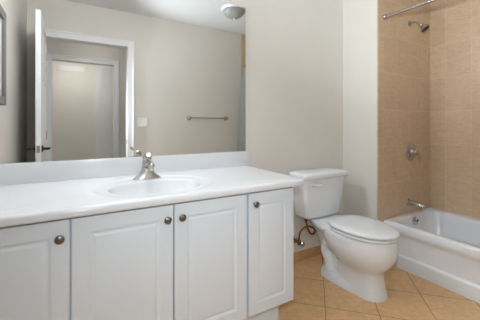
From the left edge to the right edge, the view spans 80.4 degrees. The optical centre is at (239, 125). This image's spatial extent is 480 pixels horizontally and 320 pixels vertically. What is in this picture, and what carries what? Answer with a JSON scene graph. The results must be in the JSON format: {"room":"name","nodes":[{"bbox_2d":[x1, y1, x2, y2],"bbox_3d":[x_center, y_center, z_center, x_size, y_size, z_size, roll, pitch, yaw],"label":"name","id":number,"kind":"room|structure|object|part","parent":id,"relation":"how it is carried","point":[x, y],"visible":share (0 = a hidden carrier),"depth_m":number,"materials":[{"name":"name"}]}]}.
{"room":"bathroom","nodes":[
{"label":"bathroom","id":0,"kind":"room"},
{"bbox_2d":[5,0,342,252],"bbox_3d":[-0.195,-0.130,2.085,2.880,2.560,0.120,0,0,-30],"label":"wall","id":1,"kind":"structure","parent":0,"point":[294,48],"depth_m":2.41,"materials":[{"name":"beige paint"}]},
{"bbox_2d":[0,0,245,163],"bbox_3d":[-0.630,-0.353,1.758,1.553,1.084,0.006,0,0,-30],"label":"wall mirror","id":2,"kind":"object","parent":1,"relation":"attached to","point":[80,79],"visible":1,"depth_m":1.70,"materials":[{"name":"silver mirror"}]},
{"bbox_2d":[0,151,248,185],"bbox_3d":[-0.617,0.244,1.756,1.576,0.109,0.019,0,0,-30],"label":"backsplash","id":3,"kind":"structure","parent":1,"relation":"attached to","point":[49,171],"depth_m":1.65,"materials":[{"name":"white stone"}]},
{"bbox_2d":[293,219,315,246],"bbox_3d":[0.537,0.864,2.360,0.159,0.248,0.140,0,0,-30],"label":"water supply valve","id":4,"kind":"object","parent":1,"relation":"attached to","point":[295,240],"visible":0.94,"depth_m":2.33,"materials":[{"name":"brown metal"}]},
{"bbox_2d":[293,245,321,262],"bbox_3d":[0.486,1.108,2.406,1.121,0.084,0.008,0,0,-30],"label":"baseboard","id":5,"kind":"structure","parent":1,"relation":"attached to","point":[301,255],"depth_m":2.45,"materials":[{"name":"beige tile"}]},
{"bbox_2d":[343,0,376,219],"bbox_3d":[1.116,-0.130,2.575,0.120,2.560,0.351,0,0,-30],"label":"wall","id":6,"kind":"structure","parent":0,"point":[359,16],"depth_m":2.54,"materials":[{"name":"beige paint"}]},
{"bbox_2d":[278,254,479,319],"bbox_3d":[0.675,1.200,1.411,3.707,0.100,2.160,0,0,-30],"label":"floor","id":7,"kind":"structure","parent":0,"point":[410,296],"depth_m":1.85,"materials":[{"name":"beige tile"}]},
{"bbox_2d":[0,187,292,319],"bbox_3d":[-0.494,0.743,1.466,1.498,0.815,0.645,0,0,-30],"label":"vanity cabinet","id":8,"kind":"object","parent":7,"relation":"on","point":[226,257],"visible":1,"depth_m":1.21,"materials":[{"name":"white wood"}]},
{"bbox_3d":[-0.795,0.657,0.960,0.376,0.627,0.019,0,0,-30],"label":"door","id":9,"kind":"part","parent":8,"relation":"part of","materials":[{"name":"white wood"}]},
{"bbox_3d":[-0.648,0.406,1.019,0.032,0.032,0.027,0,0,-30],"label":"knob","id":10,"kind":"part","parent":8,"relation":"part of","materials":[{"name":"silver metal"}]},
{"bbox_3d":[-0.462,0.657,1.154,0.385,0.627,0.019,0,0,-30],"label":"door","id":11,"kind":"part","parent":8,"relation":"part of","materials":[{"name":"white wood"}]},
{"bbox_2d":[0,151,304,227],"bbox_3d":[-0.460,0.316,1.485,1.576,0.252,0.646,0,0,-30],"label":"countertop","id":12,"kind":"structure","parent":8,"relation":"on","point":[30,192],"depth_m":1.47,"materials":[{"name":"white stone"}]},
{"bbox_2d":[133,153,160,179],"bbox_3d":[-0.511,0.224,1.598,0.160,0.159,0.157,0,0,-30],"label":"sink faucet","id":13,"kind":"object","parent":12,"relation":"on","point":[147,171],"visible":1,"depth_m":1.62,"materials":[{"name":"silver metal"}]},
{"bbox_3d":[-0.517,0.171,1.594,0.050,0.053,0.156,0,0,-23],"label":"lever handle","id":14,"kind":"part","parent":13,"relation":"part of","materials":[{"name":"silver metal"}]},
{"bbox_3d":[-0.509,0.225,1.594,0.042,0.060,0.138,0,0,-30],"label":"spout","id":15,"kind":"part","parent":13,"relation":"part of","materials":[{"name":"silver metal"}]},
{"bbox_3d":[-0.425,0.373,1.449,0.464,0.136,0.366,0,0,-30],"label":"sink bowl","id":16,"kind":"part","parent":12,"relation":"part of","materials":[{"name":"white ceramic"}]},
{"bbox_3d":[-0.310,0.402,1.216,0.032,0.032,0.027,0,0,-30],"label":"knob","id":17,"kind":"part","parent":8,"relation":"part of","materials":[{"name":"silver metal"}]},
{"bbox_3d":[-0.254,0.402,1.249,0.032,0.032,0.027,0,0,-30],"label":"knob","id":18,"kind":"part","parent":8,"relation":"part of","materials":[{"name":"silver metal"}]},
{"bbox_3d":[-0.131,0.657,1.346,0.372,0.627,0.019,0,0,-30],"label":"door","id":19,"kind":"part","parent":8,"relation":"part of","materials":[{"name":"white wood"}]},
{"bbox_3d":[0.082,0.398,1.444,0.032,0.032,0.027,0,0,-30],"label":"knob","id":20,"kind":"part","parent":8,"relation":"part of","materials":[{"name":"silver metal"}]},
{"bbox_3d":[0.169,0.657,1.521,0.295,0.627,0.019,0,0,-30],"label":"door","id":21,"kind":"part","parent":8,"relation":"part of","materials":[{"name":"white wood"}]},
{"bbox_2d":[289,167,399,302],"bbox_3d":[0.797,0.757,2.126,0.504,0.785,0.763,0,0,-30],"label":"toilet","id":22,"kind":"object","parent":7,"relation":"on","point":[357,251],"visible":0.99,"depth_m":2.01,"materials":[{"name":"white ceramic"}]},
{"bbox_3d":[0.595,0.459,2.209,0.090,0.034,0.034,0,0,-25],"label":"flush lever","id":23,"kind":"part","parent":22,"relation":"part of","materials":[{"name":"white plastic"}]},
{"bbox_3d":[0.661,0.391,2.359,0.504,0.052,0.223,0,0,-30],"label":"tank lid","id":24,"kind":"part","parent":22,"relation":"part of","materials":[{"name":"white ceramic"}]},
{"bbox_3d":[0.657,0.584,2.366,0.462,0.333,0.191,0,0,-30],"label":"tank","id":25,"kind":"part","parent":22,"relation":"part of","materials":[{"name":"white ceramic"}]},
{"bbox_3d":[0.872,0.737,2.000,0.380,0.018,0.460,0,0,-30],"label":"seat","id":26,"kind":"part","parent":22,"relation":"part of","materials":[{"name":"white plastic"}]},
{"bbox_3d":[0.873,0.710,1.999,0.384,0.036,0.468,0,0,-30],"label":"seat lid","id":27,"kind":"part","parent":22,"relation":"part of","materials":[{"name":"white plastic"}]},
{"bbox_2d":[384,207,479,302],"bbox_3d":[1.933,0.975,1.934,0.760,0.351,1.550,0,0,-30],"label":"bathtub","id":28,"kind":"object","parent":7,"relation":"on","point":[439,247],"visible":0.88,"depth_m":2.15,"materials":[{"name":"white ceramic"}]},
{"bbox_3d":[1.566,0.850,2.537,0.076,0.076,0.017,0,0,-30],"label":"overflow plate","id":29,"kind":"part","parent":28,"relation":"part of","materials":[{"name":"silver metal"}]},
{"bbox_2d":[377,0,429,221],"bbox_3d":[1.565,-0.130,2.626,0.946,2.560,0.011,0,0,-30],"label":"wall","id":30,"kind":"structure","parent":0,"point":[403,51],"depth_m":2.55,"materials":[{"name":"beige tile"}]},
{"bbox_2d":[405,143,420,161],"bbox_3d":[1.595,0.243,2.591,0.166,0.176,0.080,0,0,-30],"label":"shower valve","id":31,"kind":"object","parent":30,"relation":"attached to","point":[411,151],"visible":1,"depth_m":2.59,"materials":[{"name":"silver metal"}]},
{"bbox_3d":[1.612,0.271,2.582,0.073,0.119,0.047,0,0,-30],"label":"lever","id":32,"kind":"part","parent":31,"relation":"part of","materials":[{"name":"silver metal"}]},
{"bbox_2d":[406,198,425,209],"bbox_3d":[1.579,0.701,2.545,0.068,0.074,0.144,0,0,-30],"label":"tub spout","id":33,"kind":"object","parent":30,"relation":"attached to","point":[408,201],"visible":1,"depth_m":2.53,"materials":[{"name":"silver metal"}]},
{"bbox_2d":[408,20,429,31],"bbox_3d":[1.615,-0.906,2.557,0.080,0.135,0.159,0,0,-30],"label":"showerhead","id":34,"kind":"object","parent":30,"relation":"attached to","point":[424,27],"visible":1,"depth_m":2.53,"materials":[{"name":"silver metal"}]},
{"bbox_3d":[1.601,-0.923,2.574,0.035,0.070,0.110,0,0,-30],"label":"arm","id":35,"kind":"part","parent":34,"relation":"part of","materials":[{"name":"silver metal"}]},
{"bbox_2d":[430,0,479,218],"bbox_3d":[2.347,-0.130,2.105,0.120,2.560,1.677,0,0,-30],"label":"wall","id":36,"kind":"structure","parent":0,"point":[454,24],"depth_m":2.62,"materials":[{"name":"beige tile"}]},
{"bbox_3d":[2.329,-0.130,1.194,0.827,2.560,0.120,0,0,-30],"label":"wall","id":37,"kind":"structure","parent":0,"visible":0},
{"bbox_2d":[383,0,436,19],"bbox_3d":[1.623,-0.928,1.753,0.044,0.044,1.556,0,0,-30],"label":"shower curtain rod","id":38,"kind":"object","parent":37,"relation":"attached to","point":[385,16],"visible":1,"depth_m":2.25,"materials":[{"name":"silver metal"}]}
]}

